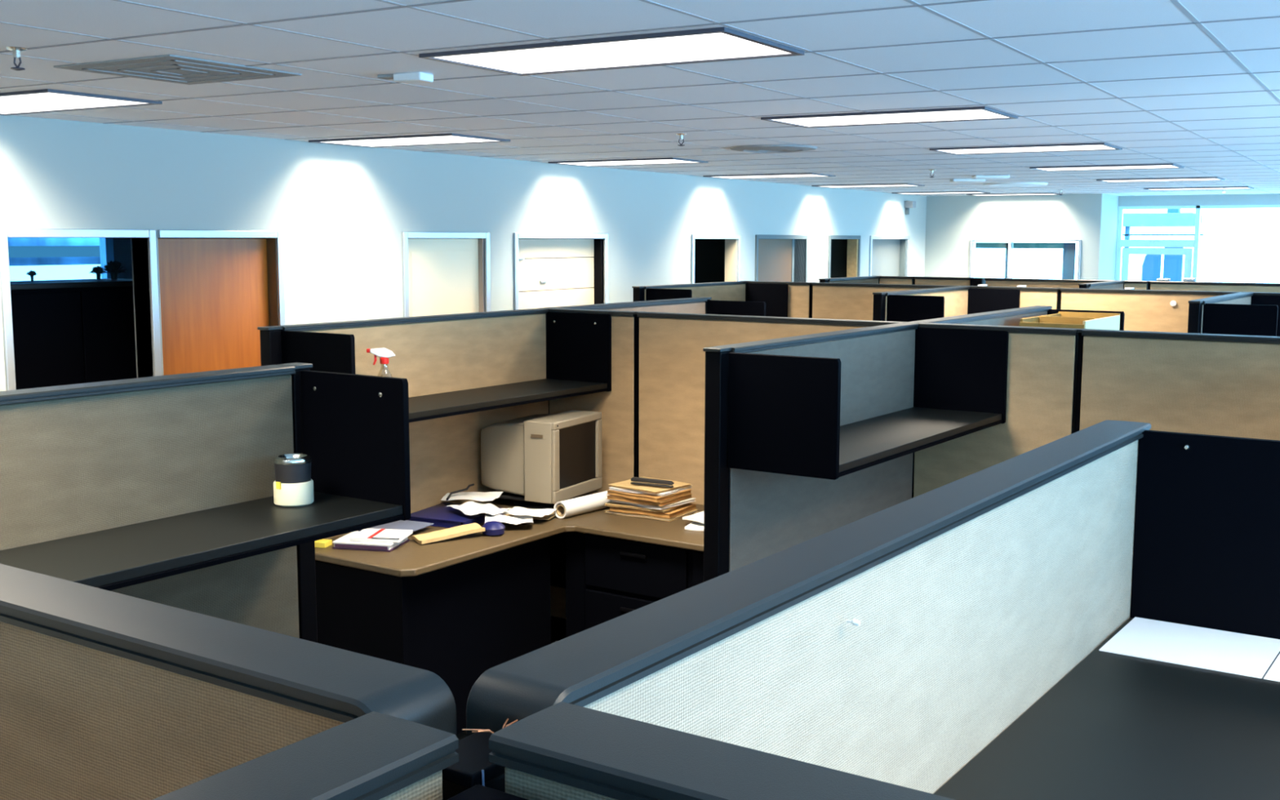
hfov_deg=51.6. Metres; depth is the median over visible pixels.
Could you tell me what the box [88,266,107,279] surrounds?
potted plant
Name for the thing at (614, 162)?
diffuser
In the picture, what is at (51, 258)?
window
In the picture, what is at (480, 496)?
loose paper
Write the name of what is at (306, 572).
post
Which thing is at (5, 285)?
door
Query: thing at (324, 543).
pad
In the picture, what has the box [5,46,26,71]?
sprinkler
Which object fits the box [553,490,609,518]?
paper roll
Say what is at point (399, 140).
diffuser
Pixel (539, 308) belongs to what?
post
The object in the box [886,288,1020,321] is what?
shelf
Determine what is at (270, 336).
post
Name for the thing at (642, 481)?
stapler
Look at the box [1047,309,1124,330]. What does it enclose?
shelf
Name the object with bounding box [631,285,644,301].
post
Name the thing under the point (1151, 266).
board
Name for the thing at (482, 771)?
wire
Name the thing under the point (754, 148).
ceiling vent
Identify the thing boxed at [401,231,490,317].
door
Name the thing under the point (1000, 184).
recessed light
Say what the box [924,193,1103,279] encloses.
wall
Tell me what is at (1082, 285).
post
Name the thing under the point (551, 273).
door
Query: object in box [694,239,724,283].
wall
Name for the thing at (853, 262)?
door
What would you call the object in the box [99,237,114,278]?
window
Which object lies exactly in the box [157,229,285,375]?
door
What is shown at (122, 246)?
wall
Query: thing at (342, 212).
wall
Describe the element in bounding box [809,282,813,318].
post
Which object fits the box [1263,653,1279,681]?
sheet
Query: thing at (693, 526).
paper stack
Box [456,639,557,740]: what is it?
floor
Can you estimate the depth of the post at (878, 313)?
8.47 m
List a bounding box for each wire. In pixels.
[462,718,517,733]
[481,769,484,786]
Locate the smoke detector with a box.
[377,71,433,84]
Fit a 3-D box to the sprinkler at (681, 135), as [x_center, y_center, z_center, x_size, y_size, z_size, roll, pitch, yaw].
[0.238,-1.497,7.627,0.064,0.070,0.064,4,8,30]
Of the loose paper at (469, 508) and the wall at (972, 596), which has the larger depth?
the loose paper at (469, 508)
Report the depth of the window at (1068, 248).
17.95 m
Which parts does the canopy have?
rail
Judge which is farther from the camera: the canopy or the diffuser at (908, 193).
the canopy
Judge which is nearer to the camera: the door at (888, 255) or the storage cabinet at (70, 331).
the storage cabinet at (70, 331)
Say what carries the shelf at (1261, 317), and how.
attached to the wall at (1239, 298)
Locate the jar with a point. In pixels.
(293, 485)
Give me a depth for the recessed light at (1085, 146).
8.73 m
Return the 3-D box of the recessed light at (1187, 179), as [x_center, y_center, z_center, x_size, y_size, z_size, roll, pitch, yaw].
[5.200,-2.199,13.232,1.120,0.012,0.570,4,8,30]
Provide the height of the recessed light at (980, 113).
0.012 m
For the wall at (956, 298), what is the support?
on the floor
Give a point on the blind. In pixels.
(978, 245)
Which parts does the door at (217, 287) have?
frame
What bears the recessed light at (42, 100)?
in the ceiling
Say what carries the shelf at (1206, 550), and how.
attached to the wall at (972, 596)
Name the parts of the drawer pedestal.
drawer, handle, handle, drawer, drawer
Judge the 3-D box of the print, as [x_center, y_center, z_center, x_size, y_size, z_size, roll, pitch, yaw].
[-1.085,0.571,5.149,0.220,0.012,0.002,2,7,12]
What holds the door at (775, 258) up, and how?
in the wall at (342, 212)
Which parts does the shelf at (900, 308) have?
panel, panel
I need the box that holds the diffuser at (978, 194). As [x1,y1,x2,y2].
[977,193,1051,195]
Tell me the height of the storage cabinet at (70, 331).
1.700 m
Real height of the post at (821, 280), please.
1.661 m
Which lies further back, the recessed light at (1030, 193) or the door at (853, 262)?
the recessed light at (1030, 193)
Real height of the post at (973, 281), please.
1.661 m
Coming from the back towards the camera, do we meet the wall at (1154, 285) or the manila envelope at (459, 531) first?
the wall at (1154, 285)
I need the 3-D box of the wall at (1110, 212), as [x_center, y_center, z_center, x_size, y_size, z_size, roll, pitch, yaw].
[6.338,-1.487,18.107,0.120,2.600,1.080,4,8,30]
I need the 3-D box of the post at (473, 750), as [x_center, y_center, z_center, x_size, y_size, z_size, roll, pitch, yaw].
[-0.121,1.065,1.071,0.054,1.626,0.072,5,8,34]
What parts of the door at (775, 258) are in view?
panel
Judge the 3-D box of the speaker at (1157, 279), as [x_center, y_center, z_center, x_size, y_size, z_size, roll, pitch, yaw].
[4.324,-0.992,10.934,0.100,0.022,0.070,5,8,34]
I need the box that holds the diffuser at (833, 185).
[820,184,916,187]
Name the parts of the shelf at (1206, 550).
panel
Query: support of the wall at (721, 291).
on the floor
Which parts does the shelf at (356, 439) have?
panel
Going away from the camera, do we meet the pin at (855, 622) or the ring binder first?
the pin at (855, 622)
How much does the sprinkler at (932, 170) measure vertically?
0.070 m
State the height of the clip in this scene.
0.012 m
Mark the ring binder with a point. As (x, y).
(442, 516)
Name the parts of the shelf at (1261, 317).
panel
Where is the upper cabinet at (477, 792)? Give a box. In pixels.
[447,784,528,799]
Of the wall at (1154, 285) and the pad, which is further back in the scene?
the wall at (1154, 285)
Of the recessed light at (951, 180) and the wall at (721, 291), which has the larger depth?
the recessed light at (951, 180)
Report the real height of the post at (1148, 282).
1.661 m
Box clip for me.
[1124,287,1133,289]
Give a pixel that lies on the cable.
(473, 484)
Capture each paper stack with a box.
[609,497,696,509]
[682,511,703,523]
[684,520,703,530]
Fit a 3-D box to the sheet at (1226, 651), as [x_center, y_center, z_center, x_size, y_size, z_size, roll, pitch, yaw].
[0.960,0.426,2.296,0.256,0.002,0.240,5,8,34]
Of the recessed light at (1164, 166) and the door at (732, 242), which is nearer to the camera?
the recessed light at (1164, 166)
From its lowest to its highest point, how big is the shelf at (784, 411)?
0.366 m
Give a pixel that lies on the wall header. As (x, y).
(1271, 198)
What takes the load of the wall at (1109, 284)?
on the floor
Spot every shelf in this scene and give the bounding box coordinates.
[0,369,410,591]
[281,311,611,422]
[645,283,788,317]
[706,300,765,316]
[727,327,1008,479]
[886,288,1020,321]
[933,430,1279,799]
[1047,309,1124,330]
[1202,294,1279,336]
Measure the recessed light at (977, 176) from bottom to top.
0.030 m
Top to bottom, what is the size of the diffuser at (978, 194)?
0.006 m
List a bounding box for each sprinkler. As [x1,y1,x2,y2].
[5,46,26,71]
[675,133,686,146]
[928,168,935,177]
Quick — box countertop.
[315,490,703,577]
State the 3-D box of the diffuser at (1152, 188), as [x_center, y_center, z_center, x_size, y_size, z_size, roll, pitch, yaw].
[6.524,-2.470,15.464,1.080,0.006,0.530,4,8,30]
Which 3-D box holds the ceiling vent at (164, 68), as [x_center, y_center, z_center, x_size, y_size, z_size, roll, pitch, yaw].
[-1.655,-1.183,4.766,0.600,0.008,0.600,4,8,30]
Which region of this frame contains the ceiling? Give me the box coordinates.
[0,0,1279,195]
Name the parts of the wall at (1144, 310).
frame, frame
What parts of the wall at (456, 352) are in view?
frame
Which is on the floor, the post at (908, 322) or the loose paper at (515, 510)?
the post at (908, 322)
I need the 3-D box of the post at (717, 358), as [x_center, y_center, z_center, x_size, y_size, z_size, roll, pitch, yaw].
[0.242,0.660,4.262,0.064,1.661,0.072,5,8,34]
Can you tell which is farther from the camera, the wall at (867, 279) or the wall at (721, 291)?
the wall at (867, 279)
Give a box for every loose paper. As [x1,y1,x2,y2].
[440,491,502,501]
[445,501,510,515]
[484,512,533,524]
[498,506,555,517]
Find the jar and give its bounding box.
[273,453,314,506]
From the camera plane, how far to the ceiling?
5.02 m
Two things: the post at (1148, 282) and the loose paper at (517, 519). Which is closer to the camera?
the loose paper at (517, 519)
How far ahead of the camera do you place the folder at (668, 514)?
5.78 m
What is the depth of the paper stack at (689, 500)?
5.78 m
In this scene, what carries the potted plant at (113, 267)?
on the storage cabinet at (70, 331)
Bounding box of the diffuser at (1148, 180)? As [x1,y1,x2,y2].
[1102,177,1219,182]
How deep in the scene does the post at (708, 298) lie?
7.72 m
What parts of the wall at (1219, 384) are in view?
trim, frame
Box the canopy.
[1122,208,1204,239]
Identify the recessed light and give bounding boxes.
[0,88,162,115]
[308,133,510,147]
[418,26,804,75]
[547,157,708,166]
[702,173,835,179]
[760,106,1017,128]
[811,183,924,187]
[891,191,990,195]
[928,142,1122,155]
[949,178,985,182]
[966,192,1062,195]
[971,174,1009,178]
[982,182,1048,186]
[1029,163,1183,171]
[1096,177,1224,182]
[1143,186,1253,191]
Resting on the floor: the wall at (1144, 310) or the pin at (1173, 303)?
the wall at (1144, 310)
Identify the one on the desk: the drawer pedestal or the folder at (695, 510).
the folder at (695, 510)
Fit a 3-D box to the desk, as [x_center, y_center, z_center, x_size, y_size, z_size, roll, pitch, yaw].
[-0.161,0.956,5.410,1.830,0.794,1.660,5,8,34]
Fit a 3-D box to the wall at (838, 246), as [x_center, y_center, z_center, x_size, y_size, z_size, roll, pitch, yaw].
[1.066,-1.450,17.720,3.810,2.600,0.060,4,8,30]
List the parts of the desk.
leg panel, modesty panel, modesty panel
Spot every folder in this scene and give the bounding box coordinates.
[358,520,434,532]
[604,502,691,512]
[604,508,698,521]
[605,493,691,506]
[606,488,691,502]
[608,476,691,493]
[608,484,692,496]
[608,503,697,518]
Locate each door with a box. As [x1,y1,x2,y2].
[0,228,161,391]
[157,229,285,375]
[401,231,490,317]
[513,232,608,310]
[690,234,740,283]
[755,235,808,282]
[827,235,861,278]
[869,235,909,276]
[1120,247,1192,280]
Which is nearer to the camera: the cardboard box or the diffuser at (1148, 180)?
the cardboard box
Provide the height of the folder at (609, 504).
0.012 m
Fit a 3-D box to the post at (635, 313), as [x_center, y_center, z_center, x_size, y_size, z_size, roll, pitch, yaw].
[-0.001,0.412,6.296,0.022,1.661,0.072,5,8,34]
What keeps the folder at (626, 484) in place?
on the folder at (668, 492)
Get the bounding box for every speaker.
[904,200,915,214]
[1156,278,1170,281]
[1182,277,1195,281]
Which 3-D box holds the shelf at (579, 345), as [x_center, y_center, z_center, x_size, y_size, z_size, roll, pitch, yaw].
[-0.758,-0.154,5.697,0.380,0.366,1.655,5,8,34]
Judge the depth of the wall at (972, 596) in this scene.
1.49 m
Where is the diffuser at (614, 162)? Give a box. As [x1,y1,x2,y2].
[562,159,696,165]
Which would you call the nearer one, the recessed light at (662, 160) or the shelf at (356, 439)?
the shelf at (356, 439)
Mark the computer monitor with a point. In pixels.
(537, 460)
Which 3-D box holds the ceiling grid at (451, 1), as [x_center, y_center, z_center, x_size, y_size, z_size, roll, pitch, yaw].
[2.086,-1.421,6.739,8.730,0.004,21.466,4,8,30]
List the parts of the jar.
lid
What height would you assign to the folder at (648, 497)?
0.021 m
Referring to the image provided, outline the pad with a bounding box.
[314,538,332,547]
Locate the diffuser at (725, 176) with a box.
[713,174,825,178]
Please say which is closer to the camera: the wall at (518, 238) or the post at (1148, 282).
the post at (1148, 282)
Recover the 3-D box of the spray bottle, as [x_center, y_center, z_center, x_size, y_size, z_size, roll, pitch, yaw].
[-1.046,-0.091,5.359,0.114,0.240,0.068,0,7,-2]
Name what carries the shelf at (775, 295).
attached to the wall at (721, 291)
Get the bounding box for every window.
[7,237,101,281]
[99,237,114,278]
[968,239,1081,279]
[1115,204,1279,281]
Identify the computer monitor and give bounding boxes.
[480,409,601,508]
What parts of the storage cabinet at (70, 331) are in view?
door, door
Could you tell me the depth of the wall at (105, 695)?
1.10 m
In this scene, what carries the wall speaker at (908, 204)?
attached to the wall at (342, 212)
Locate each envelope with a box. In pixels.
[411,523,484,544]
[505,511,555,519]
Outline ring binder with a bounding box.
[408,502,503,528]
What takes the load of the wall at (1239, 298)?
on the floor
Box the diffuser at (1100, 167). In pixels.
[1035,164,1176,170]
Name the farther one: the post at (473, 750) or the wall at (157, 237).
the wall at (157, 237)
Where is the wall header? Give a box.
[1118,193,1279,206]
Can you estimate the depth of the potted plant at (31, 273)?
7.50 m
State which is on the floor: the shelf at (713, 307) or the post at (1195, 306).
the post at (1195, 306)
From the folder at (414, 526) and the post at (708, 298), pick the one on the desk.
the folder at (414, 526)
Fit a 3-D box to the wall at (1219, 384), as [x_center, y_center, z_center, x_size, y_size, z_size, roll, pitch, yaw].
[1.345,0.526,5.384,4.306,1.661,0.085,5,8,34]
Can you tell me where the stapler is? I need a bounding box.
[630,476,674,487]
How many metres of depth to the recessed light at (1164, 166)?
10.98 m
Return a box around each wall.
[0,115,926,391]
[0,364,299,638]
[0,563,955,799]
[113,237,132,279]
[152,419,1151,799]
[157,237,195,238]
[275,297,707,538]
[518,238,589,291]
[548,308,1279,640]
[641,280,747,301]
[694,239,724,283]
[713,305,1052,572]
[746,280,1279,333]
[827,275,879,284]
[830,239,847,278]
[879,275,1279,293]
[883,285,969,320]
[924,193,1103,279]
[1084,280,1124,288]
[1100,193,1118,279]
[1188,292,1253,333]
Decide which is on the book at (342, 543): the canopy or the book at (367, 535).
the book at (367, 535)
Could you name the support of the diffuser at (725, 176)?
attached to the recessed light at (788, 175)
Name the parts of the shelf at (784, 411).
panel, panel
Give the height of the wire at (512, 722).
0.009 m
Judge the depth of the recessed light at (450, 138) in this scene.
8.11 m
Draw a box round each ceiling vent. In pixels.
[53,54,302,84]
[702,144,817,152]
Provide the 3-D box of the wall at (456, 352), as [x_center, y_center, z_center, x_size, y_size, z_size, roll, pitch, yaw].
[-0.525,0.383,6.525,0.105,1.661,3.150,5,8,34]
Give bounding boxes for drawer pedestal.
[565,531,703,637]
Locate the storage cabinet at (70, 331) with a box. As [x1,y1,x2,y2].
[9,278,137,389]
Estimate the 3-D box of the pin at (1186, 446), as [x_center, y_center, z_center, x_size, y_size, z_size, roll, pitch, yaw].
[0.984,0.085,2.382,0.010,0.010,0.015,5,8,34]
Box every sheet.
[1098,617,1279,678]
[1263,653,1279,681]
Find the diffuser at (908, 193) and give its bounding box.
[902,191,985,194]
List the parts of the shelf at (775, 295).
panel, panel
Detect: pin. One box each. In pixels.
[846,618,860,625]
[1169,300,1176,306]
[1183,444,1190,449]
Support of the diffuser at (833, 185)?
attached to the recessed light at (873, 184)
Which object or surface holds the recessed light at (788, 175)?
in the ceiling
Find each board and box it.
[1141,254,1161,280]
[1162,247,1183,281]
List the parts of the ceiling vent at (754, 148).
arm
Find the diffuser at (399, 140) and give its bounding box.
[324,135,498,146]
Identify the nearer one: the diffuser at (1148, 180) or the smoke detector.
the smoke detector
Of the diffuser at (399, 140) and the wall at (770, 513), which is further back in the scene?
the diffuser at (399, 140)
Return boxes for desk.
[315,490,703,735]
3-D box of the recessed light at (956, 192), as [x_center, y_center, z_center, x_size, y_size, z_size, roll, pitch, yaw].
[3.879,-2.668,17.068,1.120,0.012,0.570,4,8,30]
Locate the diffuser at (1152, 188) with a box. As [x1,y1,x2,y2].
[1151,187,1248,190]
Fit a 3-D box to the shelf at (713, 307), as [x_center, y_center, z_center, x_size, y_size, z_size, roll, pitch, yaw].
[0.155,-0.318,7.059,0.380,0.366,1.430,5,8,34]
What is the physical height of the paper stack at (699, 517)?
0.022 m
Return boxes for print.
[334,543,387,550]
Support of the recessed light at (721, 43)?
in the ceiling
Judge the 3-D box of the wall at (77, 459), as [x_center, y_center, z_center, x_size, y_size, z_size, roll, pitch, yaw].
[-1.421,0.812,2.988,0.085,1.661,1.645,5,8,34]
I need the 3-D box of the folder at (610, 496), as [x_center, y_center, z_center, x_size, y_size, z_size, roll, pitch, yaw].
[0.042,0.426,5.859,0.292,0.019,0.250,5,8,35]
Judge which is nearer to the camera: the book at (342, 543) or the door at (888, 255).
the book at (342, 543)
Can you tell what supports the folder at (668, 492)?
on the folder at (648, 497)
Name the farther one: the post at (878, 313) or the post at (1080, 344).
the post at (878, 313)
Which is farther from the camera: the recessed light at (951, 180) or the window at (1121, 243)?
the window at (1121, 243)
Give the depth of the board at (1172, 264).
20.18 m
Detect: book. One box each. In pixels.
[332,531,408,551]
[349,528,412,542]
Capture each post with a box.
[257,325,283,365]
[276,362,317,642]
[442,732,505,799]
[538,307,556,413]
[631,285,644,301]
[634,311,644,477]
[697,297,711,314]
[702,346,732,582]
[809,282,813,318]
[818,278,828,282]
[872,292,886,320]
[902,321,920,497]
[969,277,986,285]
[1057,287,1062,309]
[1074,328,1084,432]
[1078,283,1088,288]
[1146,280,1150,289]
[1187,300,1203,333]
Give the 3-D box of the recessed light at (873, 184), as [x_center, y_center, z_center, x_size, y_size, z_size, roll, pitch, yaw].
[2.554,-2.399,14.835,1.120,0.012,0.570,4,8,30]
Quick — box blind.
[975,242,1064,248]
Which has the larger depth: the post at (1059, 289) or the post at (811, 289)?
the post at (811, 289)
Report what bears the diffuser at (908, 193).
attached to the recessed light at (956, 192)
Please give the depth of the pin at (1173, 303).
8.90 m
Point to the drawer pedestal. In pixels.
(607, 579)
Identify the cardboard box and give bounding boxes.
[1018,311,1119,329]
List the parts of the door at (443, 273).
inset panel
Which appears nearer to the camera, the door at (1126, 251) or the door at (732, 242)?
the door at (732, 242)
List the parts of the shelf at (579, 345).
panel, panel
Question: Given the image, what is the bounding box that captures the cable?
[445,483,474,500]
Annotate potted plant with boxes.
[26,270,37,281]
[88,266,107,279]
[102,260,128,279]
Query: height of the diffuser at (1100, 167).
0.006 m
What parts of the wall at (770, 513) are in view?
frame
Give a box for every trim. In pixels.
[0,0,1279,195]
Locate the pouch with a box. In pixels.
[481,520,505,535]
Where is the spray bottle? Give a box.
[366,347,395,364]
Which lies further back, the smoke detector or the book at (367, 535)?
the book at (367, 535)
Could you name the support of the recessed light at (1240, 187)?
in the ceiling
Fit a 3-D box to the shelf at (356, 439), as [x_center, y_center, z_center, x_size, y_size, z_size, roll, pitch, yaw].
[-1.207,0.195,2.827,0.380,0.366,1.635,5,8,34]
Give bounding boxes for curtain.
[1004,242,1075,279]

